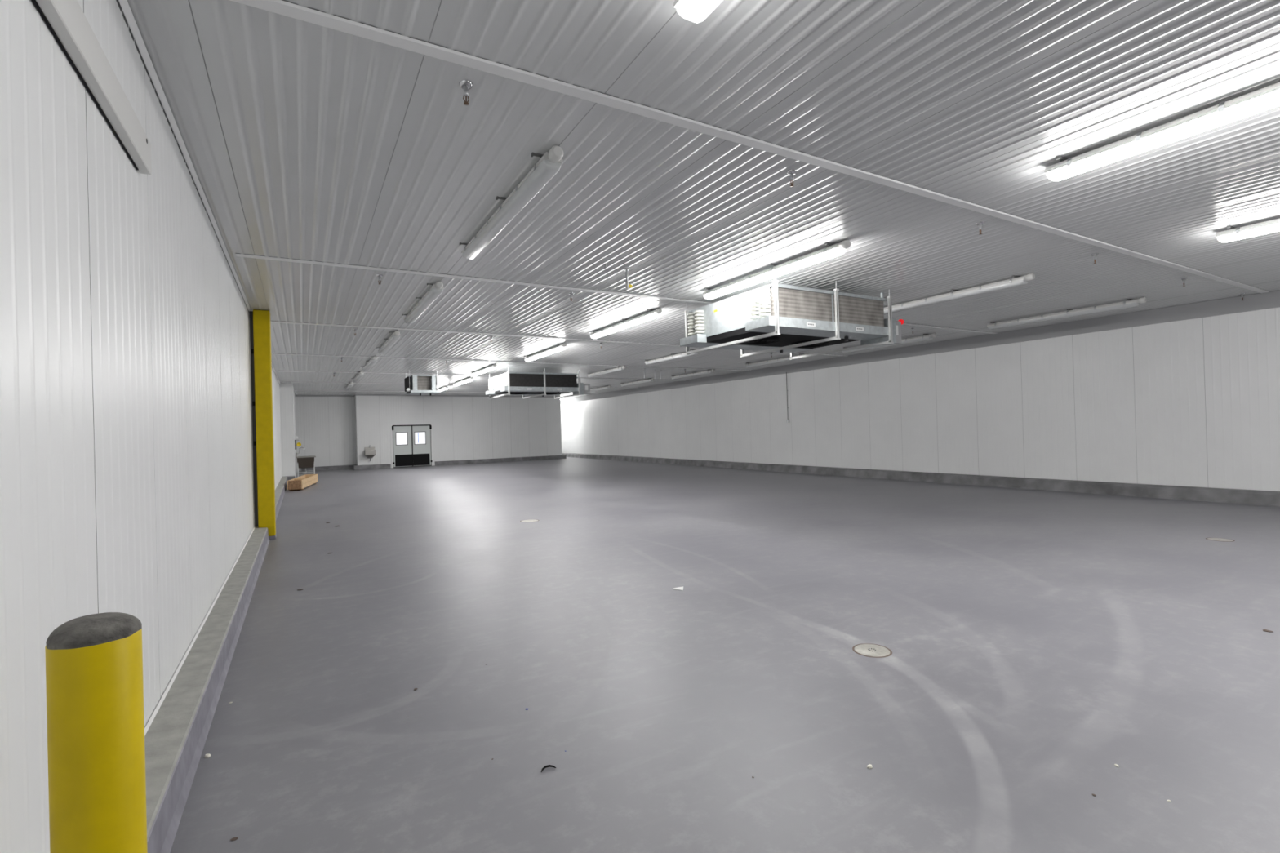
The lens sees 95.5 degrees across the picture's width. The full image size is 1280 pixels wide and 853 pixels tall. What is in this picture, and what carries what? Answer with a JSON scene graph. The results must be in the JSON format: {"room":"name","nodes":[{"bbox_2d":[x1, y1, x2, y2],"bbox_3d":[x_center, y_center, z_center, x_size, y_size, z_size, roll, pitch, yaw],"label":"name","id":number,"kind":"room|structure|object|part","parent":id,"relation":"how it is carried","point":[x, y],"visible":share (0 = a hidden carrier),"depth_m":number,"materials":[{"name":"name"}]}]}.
{"room":"industrial hall","nodes":[
{"label":"industrial hall","id":0,"kind":"room"},
{"bbox_2d":[0,0,281,852],"bbox_3d":[-5.398,-0.073,7.866,0.007,3.800,33.020,-1,0,-30],"label":"wall","id":1,"kind":"structure","parent":0,"point":[126,473],"depth_m":2.38,"materials":[{"name":"grey metal"}]},
{"bbox_2d":[31,0,151,174],"bbox_3d":[-1.238,-1.455,0.711,0.053,0.174,5.420,-1,0,-30],"label":"rail","id":2,"kind":"object","parent":1,"relation":"attached to","point":[66,20],"visible":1,"depth_m":2.28,"materials":[{"name":"white plastic"}]},
{"bbox_2d":[115,0,279,383],"bbox_3d":[-5.432,-1.927,7.873,0.029,0.029,33.000,-1,0,-30],"label":"trim","id":3,"kind":"structure","parent":1,"relation":"attached to","point":[124,4],"depth_m":3.79,"materials":[{"name":"white metal"}]},
{"bbox_2d":[144,527,270,852],"bbox_3d":[-1.548,1.575,1.538,0.212,0.232,18.270,-1,0,-30],"label":"concrete curb","id":4,"kind":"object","parent":1,"relation":"attached to","point":[176,731],"depth_m":3.25,"materials":[{"name":"concrete"}]},
{"bbox_2d":[255,475,288,528],"bbox_3d":[-9.906,1.875,15.926,0.212,0.232,14.435,-1,0,-30],"label":"baseboard","id":5,"kind":"structure","parent":1,"relation":"attached to","point":[280,490],"depth_m":15.90,"materials":[{"name":"concrete"}]},
{"bbox_2d":[279,382,295,476],"bbox_3d":[-13.498,0.219,22.227,0.460,3.800,0.002,-1,0,-30],"label":"wall","id":6,"kind":"structure","parent":0,"point":[286,390],"depth_m":22.23,"materials":[{"name":"grey metal"}]},
{"bbox_2d":[285,475,295,479],"bbox_3d":[-13.384,2.006,22.136,0.436,0.220,0.201,-1,0,-30],"label":"baseboard","id":7,"kind":"structure","parent":6,"relation":"attached to","point":[289,477],"depth_m":22.12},
{"bbox_2d":[293,386,297,477],"bbox_3d":[-15.101,0.279,25.442,0.006,3.800,7.170,-1,0,-30],"label":"wall","id":8,"kind":"structure","parent":0,"point":[294,405],"depth_m":24.65,"materials":[{"name":"grey"}]},
{"bbox_2d":[294,440,301,449],"bbox_3d":[-13.988,0.740,23.783,0.225,0.400,0.180,-1,0,-30],"label":"station","id":9,"kind":"object","parent":8,"relation":"attached to","point":[299,444],"visible":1,"depth_m":23.71,"materials":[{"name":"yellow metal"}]},
{"bbox_2d":[293,390,482,392],"bbox_3d":[-8.979,-1.710,29.124,15.066,0.090,0.110,-2,0,-28],"label":"trim","id":10,"kind":"structure","parent":8,"relation":"attached to","point":[294,390],"depth_m":27.75,"materials":[{"name":"white metal"}]},
{"bbox_2d":[294,395,356,471],"bbox_3d":[-15.755,0.313,29.186,2.670,3.800,0.006,-1,0,-30],"label":"wall","id":11,"kind":"structure","parent":0,"point":[325,426],"depth_m":29.20,"materials":[{"name":"grey metal"}]},
{"bbox_2d":[294,395,354,396],"bbox_3d":[-15.789,-1.529,29.163,2.630,0.054,0.069,-1,0,-30],"label":"trim","id":12,"kind":"structure","parent":11,"relation":"attached to","point":[295,395],"depth_m":29.02,"materials":[{"name":"grey metal"}]},
{"bbox_2d":[301,464,356,471],"bbox_3d":[-15.564,2.098,29.138,2.430,0.220,0.201,-1,0,-30],"label":"baseboard","id":13,"kind":"structure","parent":11,"relation":"attached to","point":[338,467],"depth_m":29.09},
{"bbox_2d":[354,395,357,465],"bbox_3d":[-11.374,0.214,35.181,10.948,3.800,7.738,-1,0,-30],"label":"wall","id":14,"kind":"structure","parent":0,"point":[355,395],"depth_m":29.52,"materials":[{"name":"grey metal"}]},
{"bbox_2d":[355,395,561,467],"bbox_3d":[-9.430,0.144,31.823,10.960,3.800,0.006,-1,0,-30],"label":"wall","id":15,"kind":"structure","parent":0,"point":[464,428],"depth_m":31.81,"materials":[{"name":"grey metal"}]},
{"bbox_2d":[364,447,374,449],"bbox_3d":[-13.640,1.114,29.337,0.480,0.140,0.020,-1,0,-30],"label":"backsplash","id":16,"kind":"structure","parent":15,"relation":"attached to","point":[366,448],"depth_m":29.32,"materials":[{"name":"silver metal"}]},
{"bbox_2d":[364,445,375,461],"bbox_3d":[-13.544,1.340,29.181,0.480,0.841,0.380,-1,0,-30],"label":"sink","id":17,"kind":"object","parent":15,"relation":"attached to","point":[370,452],"visible":1,"depth_m":29.10,"materials":[{"name":"silver metal"}]},
{"bbox_2d":[364,449,375,457],"bbox_3d":[-13.542,1.391,29.180,0.480,0.420,0.380,-1,0,-30],"label":"basin","id":18,"kind":"object","parent":17,"relation":"in","point":[368,453],"depth_m":29.05,"materials":[{"name":"silver metal"}]},
{"bbox_2d":[353,463,391,470],"bbox_3d":[-13.488,2.040,29.305,1.670,0.220,0.201,-1,0,-30],"label":"baseboard","id":19,"kind":"structure","parent":15,"relation":"attached to","point":[386,465],"depth_m":29.24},
{"bbox_2d":[390,423,433,467],"bbox_3d":[-11.906,0.999,30.389,2.060,2.220,0.160,-1,0,-30],"label":"door","id":20,"kind":"structure","parent":15,"relation":"in","point":[411,445],"depth_m":30.34,"materials":[{"name":"white metal"}]},
{"bbox_3d":[-12.341,0.630,30.105,0.520,0.620,0.004,-1,0,-30],"label":"pane","id":21,"kind":"part","parent":20,"relation":"part of","materials":[{"name":"white glass"}]},
{"bbox_3d":[-12.244,1.758,30.134,0.826,0.600,0.011,-1,0,-30],"label":"kick plate","id":22,"kind":"part","parent":20,"relation":"part of","materials":[{"name":"black plastic"}]},
{"bbox_3d":[-11.559,0.610,30.559,0.520,0.620,0.004,-1,0,-30],"label":"pane","id":23,"kind":"part","parent":20,"relation":"part of","materials":[{"name":"white glass"}]},
{"bbox_3d":[-11.489,1.738,30.574,0.826,0.600,0.011,-1,0,-30],"label":"kick plate","id":24,"kind":"part","parent":20,"relation":"part of","materials":[{"name":"black plastic"}]},
{"bbox_2d":[355,394,557,397],"bbox_3d":[-9.463,-1.664,31.799,10.960,0.122,0.069,-1,0,-30],"label":"trim","id":25,"kind":"structure","parent":15,"relation":"attached to","point":[356,394],"depth_m":31.17,"materials":[{"name":"grey metal"}]},
{"bbox_2d":[435,454,566,466],"bbox_3d":[-7.641,1.888,32.704,7.460,0.220,0.201,-1,0,-30],"label":"baseboard","id":26,"kind":"structure","parent":15,"relation":"attached to","point":[563,456],"depth_m":32.47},
{"bbox_2d":[127,0,1279,399],"bbox_3d":[-2.323,-1.955,17.777,15.400,0.085,47.200,-1,0,-30],"label":"ceiling","id":27,"kind":"structure","parent":0,"point":[303,140],"depth_m":4.65,"materials":[{"name":"grey metal"}]},
{"bbox_2d":[343,382,353,390],"bbox_3d":[-11.799,-1.624,23.542,0.211,0.146,2.700,-1,0,-30],"label":"ceiling light","id":28,"kind":"object","parent":27,"relation":"attached to","point":[350,384],"visible":1,"depth_m":22.91,"materials":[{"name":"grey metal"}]},
{"bbox_2d":[351,371,364,382],"bbox_3d":[-9.723,-1.699,20.008,0.211,0.146,2.700,-1,0,-30],"label":"ceiling light","id":29,"kind":"object","parent":27,"relation":"attached to","point":[360,375],"visible":1,"depth_m":19.46,"materials":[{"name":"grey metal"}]},
{"bbox_2d":[362,355,377,371],"bbox_3d":[-7.689,-1.772,16.506,0.211,0.146,2.700,-1,0,-30],"label":"ceiling light","id":30,"kind":"object","parent":27,"relation":"attached to","point":[374,359],"visible":1,"depth_m":16.03,"materials":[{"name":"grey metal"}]},
{"bbox_2d":[376,274,382,284],"bbox_3d":[-3.444,-1.943,7.686,0.084,0.124,0.084,-1,0,-30],"label":"sprinkler","id":31,"kind":"object","parent":27,"relation":"attached to","point":[379,276],"visible":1,"depth_m":7.68,"materials":[{"name":"silver metal"}]},
{"bbox_2d":[376,330,400,354],"bbox_3d":[-5.604,-1.846,12.919,0.211,0.146,2.700,-1,0,-30],"label":"ceiling light","id":32,"kind":"object","parent":27,"relation":"attached to","point":[395,336],"visible":1,"depth_m":12.52,"materials":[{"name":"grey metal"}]},
{"bbox_2d":[404,369,439,395],"bbox_3d":[-7.319,-1.429,19.398,1.010,0.819,0.960,-1,0,-30],"label":"cooler","id":33,"kind":"object","parent":27,"relation":"hanging from","point":[420,385],"visible":1,"depth_m":19.17,"materials":[{"name":"white metal"}]},
{"bbox_3d":[-7.691,-1.399,19.273,0.100,0.440,0.800,-1,0,-30],"label":"panel","id":34,"kind":"part","parent":33,"relation":"part of","materials":[{"name":"black plastic"}]},
{"bbox_3d":[-7.554,-1.403,19.295,0.160,0.480,0.900,-1,0,-30],"label":"panel","id":35,"kind":"part","parent":33,"relation":"part of","materials":[{"name":"white metal"}]},
{"bbox_3d":[-7.027,-1.417,19.602,0.140,0.480,0.900,-1,0,-30],"label":"panel","id":36,"kind":"part","parent":33,"relation":"part of","materials":[{"name":"white metal"}]},
{"bbox_2d":[401,280,444,324],"bbox_3d":[-3.472,-1.923,9.208,0.211,0.146,2.700,-1,0,-30],"label":"ceiling light","id":37,"kind":"object","parent":27,"relation":"attached to","point":[436,290],"visible":1,"depth_m":8.82,"materials":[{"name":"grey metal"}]},
{"bbox_2d":[436,386,448,391],"bbox_3d":[-9.043,-1.670,26.301,0.211,0.146,2.700,-1,0,-30],"label":"ceiling light","id":38,"kind":"object","parent":27,"relation":"attached to","point":[445,388],"visible":0.81,"depth_m":25.55,"materials":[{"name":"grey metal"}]},
{"bbox_2d":[281,382,630,387],"bbox_3d":[-6.744,-1.791,25.276,15.062,0.090,0.110,-1,0,-28],"label":"trim","id":39,"kind":"structure","parent":27,"relation":"attached to","point":[282,382],"depth_m":23.09,"materials":[{"name":"white metal"}]},
{"bbox_2d":[453,376,473,386],"bbox_3d":[-6.883,-1.748,22.584,0.211,0.146,2.700,-1,0,-30],"label":"ceiling light","id":40,"kind":"object","parent":27,"relation":"attached to","point":[470,379],"visible":1,"depth_m":22.35,"materials":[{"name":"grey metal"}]},
{"bbox_2d":[458,80,472,105],"bbox_3d":[-1.060,-2.029,3.544,0.084,0.124,0.084,-1,0,-30],"label":"sprinkler","id":41,"kind":"object","parent":27,"relation":"attached to","point":[466,85],"visible":1,"depth_m":3.53,"materials":[{"name":"silver metal"}]},
{"bbox_2d":[277,370,677,380],"bbox_3d":[-4.659,-1.865,21.688,15.062,0.090,0.110,-1,0,-28],"label":"trim","id":42,"kind":"structure","parent":27,"relation":"attached to","point":[277,371],"depth_m":20.15,"materials":[{"name":"white metal"}]},
{"bbox_2d":[469,364,496,376],"bbox_3d":[-5.109,-1.816,18.873,0.211,0.146,2.700,-1,0,-30],"label":"ceiling light","id":43,"kind":"object","parent":27,"relation":"attached to","point":[492,366],"visible":1,"depth_m":18.59,"materials":[{"name":"white plastic"}]},
{"bbox_2d":[271,353,750,370],"bbox_3d":[-2.525,-1.942,18.014,15.062,0.090,0.110,-1,0,-28],"label":"trim","id":44,"kind":"structure","parent":27,"relation":"attached to","point":[272,353],"depth_m":16.94,"materials":[{"name":"white metal"}]},
{"bbox_2d":[459,145,563,259],"bbox_3d":[-1.302,-2.000,5.474,0.211,0.146,2.700,-1,0,-30],"label":"ceiling light","id":45,"kind":"object","parent":27,"relation":"attached to","point":[544,169],"visible":1,"depth_m":5.01,"materials":[{"name":"white plastic"}]},
{"bbox_2d":[485,370,590,399],"bbox_3d":[-3.504,-1.452,19.999,3.070,0.873,2.213,-1,0,-30],"label":"cooler","id":46,"kind":"object","parent":27,"relation":"hanging from","point":[535,384],"visible":1,"depth_m":19.23,"materials":[{"name":"white metal"}]},
{"bbox_3d":[-4.144,-1.379,18.379,0.058,0.750,0.058,-1,0,-30],"label":"hanger post","id":47,"kind":"part","parent":46,"relation":"part of","materials":[{"name":"white metal"}]},
{"bbox_3d":[-3.107,-1.406,18.982,0.058,0.750,0.058,-1,0,-30],"label":"hanger post","id":48,"kind":"part","parent":46,"relation":"part of","materials":[{"name":"white metal"}]},
{"bbox_3d":[-2.057,-1.433,19.593,0.058,0.750,0.058,-1,0,-30],"label":"hanger post","id":49,"kind":"part","parent":46,"relation":"part of","materials":[{"name":"white metal"}]},
{"bbox_2d":[524,342,566,361],"bbox_3d":[-2.486,-1.905,15.055,0.211,0.146,2.700,-1,0,-30],"label":"ceiling light","id":50,"kind":"object","parent":27,"relation":"attached to","point":[561,347],"visible":1,"depth_m":14.80,"materials":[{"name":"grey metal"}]},
{"bbox_2d":[270,320,847,355],"bbox_3d":[-0.244,-2.023,14.088,15.054,0.090,0.110,-1,0,-29],"label":"trim","id":51,"kind":"structure","parent":27,"relation":"attached to","point":[277,322],"depth_m":12.25,"materials":[{"name":"white metal"}]},
{"bbox_2d":[568,292,573,301],"bbox_3d":[-1.060,-1.996,8.957,0.084,0.124,0.084,-1,0,-30],"label":"sprinkler","id":52,"kind":"object","parent":27,"relation":"attached to","point":[571,293],"visible":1,"depth_m":8.95,"materials":[{"name":"silver metal"}]},
{"bbox_2d":[590,385,610,391],"bbox_3d":[-2.096,-1.818,28.258,0.211,0.146,2.700,-1,0,-30],"label":"ceiling light","id":53,"kind":"object","parent":27,"relation":"attached to","point":[597,388],"visible":0.8,"depth_m":27.83,"materials":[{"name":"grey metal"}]},
{"bbox_2d":[587,365,625,377],"bbox_3d":[-1.198,-1.897,20.164,0.211,0.146,2.700,-1,0,-30],"label":"ceiling light","id":54,"kind":"object","parent":27,"relation":"attached to","point":[621,368],"visible":1,"depth_m":19.97,"materials":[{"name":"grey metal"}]},
{"bbox_2d":[235,253,996,333],"bbox_3d":[1.951,-2.102,10.311,15.056,0.090,0.110,-1,0,-29],"label":"trim","id":55,"kind":"structure","parent":27,"relation":"attached to","point":[238,255],"depth_m":8.00,"materials":[{"name":"white metal"}]},
{"bbox_2d":[590,307,662,338],"bbox_3d":[-0.344,-1.982,11.328,0.211,0.146,2.700,-1,0,-30],"label":"ceiling light","id":56,"kind":"object","parent":27,"relation":"attached to","point":[655,313],"visible":1,"depth_m":11.07,"materials":[{"name":"white plastic"}]},
{"bbox_2d":[623,267,631,288],"bbox_3d":[-0.161,-1.955,7.697,0.115,0.265,0.088,-1,0,-30],"label":"pipe","id":57,"kind":"object","parent":27,"relation":"hanging from","point":[627,285],"visible":1,"depth_m":7.68,"materials":[{"name":"silver metal"}]},
{"bbox_2d":[620,377,654,386],"bbox_3d":[-0.137,-1.888,24.886,0.211,0.146,2.700,-1,0,-30],"label":"ceiling light","id":58,"kind":"object","parent":27,"relation":"attached to","point":[650,380],"visible":1,"depth_m":24.69,"materials":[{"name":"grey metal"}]},
{"bbox_2d":[644,348,699,364],"bbox_3d":[0.871,-1.972,16.602,0.211,0.146,2.700,-1,0,-30],"label":"ceiling light","id":59,"kind":"object","parent":27,"relation":"attached to","point":[682,355],"visible":0.71,"depth_m":16.56,"materials":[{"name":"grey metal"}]},
{"bbox_2d":[671,368,715,379],"bbox_3d":[1.955,-1.958,21.881,0.211,0.146,2.700,-1,0,-30],"label":"ceiling light","id":60,"kind":"object","parent":27,"relation":"attached to","point":[710,371],"visible":1,"depth_m":21.72,"materials":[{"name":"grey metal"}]},
{"bbox_2d":[673,0,722,22],"bbox_3d":[0.893,-2.079,1.696,0.211,0.146,2.700,-1,0,-30],"label":"ceiling light","id":61,"kind":"object","parent":27,"relation":"attached to","point":[694,11],"visible":1,"depth_m":2.78,"materials":[{"name":"white plastic"}]},
{"bbox_2d":[230,0,1269,293],"bbox_3d":[4.272,-2.185,6.316,15.051,0.090,0.110,-1,0,-30],"label":"ceiling beam","id":62,"kind":"structure","parent":27,"relation":"attached to","point":[282,7],"depth_m":3.82,"materials":[{"name":"white metal"}]},
{"bbox_2d":[702,239,850,299],"bbox_3d":[1.696,-2.055,7.818,0.211,0.146,2.700,-1,0,-30],"label":"ceiling light","id":63,"kind":"object","parent":27,"relation":"attached to","point":[833,251],"visible":1,"depth_m":7.51,"materials":[{"name":"white plastic"}]},
{"bbox_2d":[745,353,808,367],"bbox_3d":[4.190,-2.038,18.034,0.211,0.146,2.700,-1,0,-30],"label":"ceiling light","id":64,"kind":"object","parent":27,"relation":"attached to","point":[778,360],"visible":0.71,"depth_m":18.05,"materials":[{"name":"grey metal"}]},
{"bbox_2d":[786,168,796,186],"bbox_3d":[1.275,-2.080,4.878,0.084,0.124,0.084,-1,0,-30],"label":"sprinkler","id":65,"kind":"object","parent":27,"relation":"attached to","point":[791,172],"visible":1,"depth_m":4.87,"materials":[{"name":"silver metal"}]},
{"bbox_2d":[680,277,904,359],"bbox_3d":[2.601,-1.710,9.671,3.252,0.873,2.213,-1,0,-30],"label":"cooler","id":66,"kind":"object","parent":27,"relation":"hanging from","point":[775,317],"visible":0.99,"depth_m":8.90,"materials":[{"name":"silver metal"}]},
{"bbox_3d":[0.799,-1.596,9.868,0.058,0.750,0.058,-1,0,-30],"label":"hanger post","id":67,"kind":"part","parent":66,"relation":"part of","materials":[{"name":"white metal"}]},
{"bbox_3d":[1.837,-1.623,10.471,0.058,0.750,0.058,-1,0,-30],"label":"hanger post","id":68,"kind":"part","parent":66,"relation":"part of","materials":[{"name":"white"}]},
{"bbox_3d":[1.882,-1.635,8.005,0.058,0.750,0.058,-1,0,-30],"label":"hanger post","id":69,"kind":"part","parent":66,"relation":"part of","materials":[{"name":"white metal"}]},
{"bbox_3d":[2.886,-1.650,11.082,0.058,0.750,0.058,-1,0,-30],"label":"hanger post","id":70,"kind":"part","parent":66,"relation":"part of","materials":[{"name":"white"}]},
{"bbox_3d":[2.463,-1.467,8.364,0.170,0.055,0.003,-1,0,-30],"label":"label plate","id":71,"kind":"part","parent":66,"relation":"part of","materials":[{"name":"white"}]},
{"bbox_3d":[2.919,-1.662,8.608,0.058,0.750,0.058,-1,0,-30],"label":"hanger post","id":72,"kind":"part","parent":66,"relation":"part of","materials":[{"name":"white metal"}]},
{"bbox_3d":[3.362,-1.491,8.887,0.170,0.055,0.003,-1,0,-30],"label":"label plate","id":73,"kind":"part","parent":66,"relation":"part of","materials":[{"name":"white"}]},
{"bbox_3d":[3.969,-1.689,9.219,0.058,0.750,0.058,-1,0,-30],"label":"hanger post","id":74,"kind":"part","parent":66,"relation":"part of","materials":[{"name":"white metal"}]},
{"bbox_2d":[897,319,904,324],"bbox_3d":[4.375,-1.754,9.750,0.104,0.092,0.102,-1,0,-30],"label":"warning lamp","id":75,"kind":"object","parent":66,"relation":"attached to","point":[901,321],"depth_m":9.71,"materials":[{"name":"red plastic"}]},
{"bbox_2d":[842,333,936,353],"bbox_3d":[6.272,-2.110,14.850,0.211,0.146,2.700,-1,0,-30],"label":"ceiling light","id":76,"kind":"object","parent":27,"relation":"attached to","point":[926,337],"visible":0.67,"depth_m":14.25,"materials":[{"name":"grey metal"}]},
{"bbox_2d":[884,273,1035,315],"bbox_3d":[4.979,-2.119,9.530,0.211,0.146,2.700,-1,0,-30],"label":"ceiling light","id":77,"kind":"object","parent":27,"relation":"attached to","point":[1018,281],"visible":0.82,"depth_m":9.19,"materials":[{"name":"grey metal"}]},
{"bbox_2d":[975,221,984,235],"bbox_3d":[3.653,-2.125,6.238,0.084,0.124,0.084,-1,0,-30],"label":"sprinkler","id":78,"kind":"object","parent":27,"relation":"attached to","point":[980,224],"visible":1,"depth_m":6.22,"materials":[{"name":"silver metal"}]},
{"bbox_2d":[986,297,1146,329],"bbox_3d":[8.184,-2.180,11.358,0.211,0.146,2.700,-1,0,-30],"label":"ceiling light","id":79,"kind":"object","parent":27,"relation":"attached to","point":[1135,303],"visible":1,"depth_m":11.15,"materials":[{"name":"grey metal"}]},
{"bbox_2d":[1090,253,1098,263],"bbox_3d":[5.876,-2.167,7.507,0.084,0.124,0.084,-1,0,-30],"label":"sprinkler","id":80,"kind":"object","parent":27,"relation":"attached to","point":[1094,255],"visible":1,"depth_m":7.49,"materials":[{"name":"silver metal"}]},
{"bbox_2d":[1044,81,1279,181],"bbox_3d":[4.091,-2.141,3.694,0.211,0.146,2.700,-1,0,-30],"label":"ceiling light","id":81,"kind":"object","parent":27,"relation":"attached to","point":[1266,98],"visible":1,"depth_m":4.15,"materials":[{"name":"white plastic"}]},
{"bbox_2d":[1180,277,1187,286],"bbox_3d":[8.350,-2.215,8.922,0.084,0.124,0.084,-1,0,-30],"label":"sprinkler","id":82,"kind":"object","parent":27,"relation":"attached to","point":[1183,278],"visible":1,"depth_m":8.91,"materials":[{"name":"silver metal"}]},
{"bbox_2d":[1215,217,1279,242],"bbox_3d":[7.315,-2.203,5.510,0.211,0.146,2.700,-1,0,-30],"label":"ceiling light","id":83,"kind":"object","parent":27,"relation":"attached to","point":[1233,233],"visible":1,"depth_m":6.43,"materials":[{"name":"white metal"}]},
{"bbox_2d":[169,457,1279,852],"bbox_3d":[-2.215,1.855,17.760,15.960,0.150,47.400,-1,0,-30],"label":"floor","id":84,"kind":"structure","parent":0,"point":[1041,642],"depth_m":3.87,"materials":[{"name":"grey concrete"}]},
{"bbox_2d":[44,612,147,852],"bbox_3d":[-1.283,1.067,1.384,0.168,1.232,0.168,-1,0,-30],"label":"bollard","id":85,"kind":"object","parent":84,"relation":"on","point":[95,687],"visible":1,"depth_m":1.33,"materials":[{"name":"yellow metal"}]},
{"bbox_2d":[204,753,210,758],"bbox_3d":[-2.248,1.712,3.023,0.026,0.012,0.034,-2,0,-22],"label":"crumb","id":86,"kind":"object","parent":84,"relation":"on","point":[208,755],"visible":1,"depth_m":3.02,"materials":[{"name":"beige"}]},
{"bbox_2d":[249,309,276,539],"bbox_3d":[-6.224,-0.024,9.594,0.287,3.763,0.248,-1,0,-30],"label":"column","id":87,"kind":"structure","parent":84,"relation":"on","point":[260,320],"depth_m":9.50,"materials":[{"name":"yellow metal"}]},
{"bbox_2d":[286,474,317,490],"bbox_3d":[-11.425,1.885,19.741,0.420,0.330,3.150,-2,0,-21],"label":"wooden crate","id":88,"kind":"object","parent":84,"relation":"on","point":[300,482],"visible":1,"depth_m":18.79,"materials":[{"name":"brown wood"}]},
{"bbox_2d":[295,447,315,476],"bbox_3d":[-13.890,1.492,24.171,0.700,1.294,1.200,-1,0,-30],"label":"utility sink","id":89,"kind":"object","parent":84,"relation":"on","point":[308,461],"visible":0.89,"depth_m":23.73,"materials":[{"name":"silver metal"}]},
{"bbox_2d":[297,457,314,468],"bbox_3d":[-13.898,1.504,24.166,0.620,0.450,1.100,-1,0,-30],"label":"basin","id":90,"kind":"object","parent":89,"relation":"in","point":[302,462],"depth_m":23.70,"materials":[{"name":"grey metal"}]},
{"bbox_3d":[-13.372,1.688,23.867,0.044,0.870,0.044,-1,0,-30],"label":"leg","id":91,"kind":"part","parent":89,"relation":"part of","materials":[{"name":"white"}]},
{"bbox_2d":[520,519,539,522],"bbox_3d":[-2.041,1.743,10.750,0.350,0.003,0.350,-1,0,-30],"label":"floor drain","id":92,"kind":"object","parent":84,"relation":"on","point":[527,520],"visible":1,"depth_m":10.72,"materials":[{"name":"silver"}]},
{"bbox_2d":[541,764,555,772],"bbox_3d":[-0.449,1.659,2.825,0.076,0.012,0.031,-2,0,-26],"label":"strip","id":93,"kind":"object","parent":84,"relation":"on","point":[548,766],"visible":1,"depth_m":2.83,"materials":[{"name":"black plastic"}]},
{"bbox_2d":[672,586,683,590],"bbox_3d":[0.387,1.642,5.905,0.114,0.022,0.065,-2,0,15],"label":"paper scrap","id":94,"kind":"object","parent":84,"relation":"on","point":[677,588],"visible":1,"depth_m":5.91,"materials":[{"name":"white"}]},
{"bbox_2d":[866,764,872,768],"bbox_3d":[1.092,1.616,2.765,0.026,0.010,0.026,-2,0,16],"label":"crumb","id":95,"kind":"object","parent":84,"relation":"on","point":[869,766],"visible":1,"depth_m":2.76,"materials":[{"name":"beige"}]},
{"bbox_2d":[852,643,892,657],"bbox_3d":[1.669,1.608,4.181,0.268,0.008,0.268,-1,0,-30],"label":"floor drain","id":96,"kind":"object","parent":84,"relation":"on","point":[868,650],"visible":1,"depth_m":4.17,"materials":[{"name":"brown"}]},
{"bbox_2d":[1205,537,1235,542],"bbox_3d":[7.481,1.458,7.497,0.270,0.003,0.270,-1,0,-30],"label":"floor drain","id":97,"kind":"object","parent":84,"relation":"on","point":[1210,539],"visible":1,"depth_m":7.47,"materials":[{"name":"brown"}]},
{"bbox_2d":[560,306,1279,491],"bbox_3d":[4.368,-0.267,21.629,0.006,3.750,47.000,-1,0,-30],"label":"wall","id":98,"kind":"structure","parent":0,"point":[1195,402],"depth_m":13.77,"materials":[{"name":"grey metal"}]},
{"bbox_2d":[786,372,789,422],"bbox_3d":[5.121,-1.020,20.231,0.060,1.760,0.100,-1,0,-30],"label":"conduit","id":99,"kind":"object","parent":98,"relation":"attached to","point":[787,420],"visible":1,"depth_m":20.22,"materials":[{"name":"grey metal"}]},
{"bbox_2d":[560,289,1279,404],"bbox_3d":[4.232,-1.952,21.585,0.199,0.267,47.000,-1,0,-30],"label":"trim","id":100,"kind":"structure","parent":98,"relation":"attached to","point":[1270,300],"depth_m":13.65,"materials":[{"name":"grey metal"}]},
{"bbox_2d":[561,453,1279,506],"bbox_3d":[4.326,1.490,21.550,0.221,0.240,46.970,-1,0,-30],"label":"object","id":101,"kind":"structure","parent":98,"relation":"attached to","point":[1267,498],"depth_m":13.64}
]}

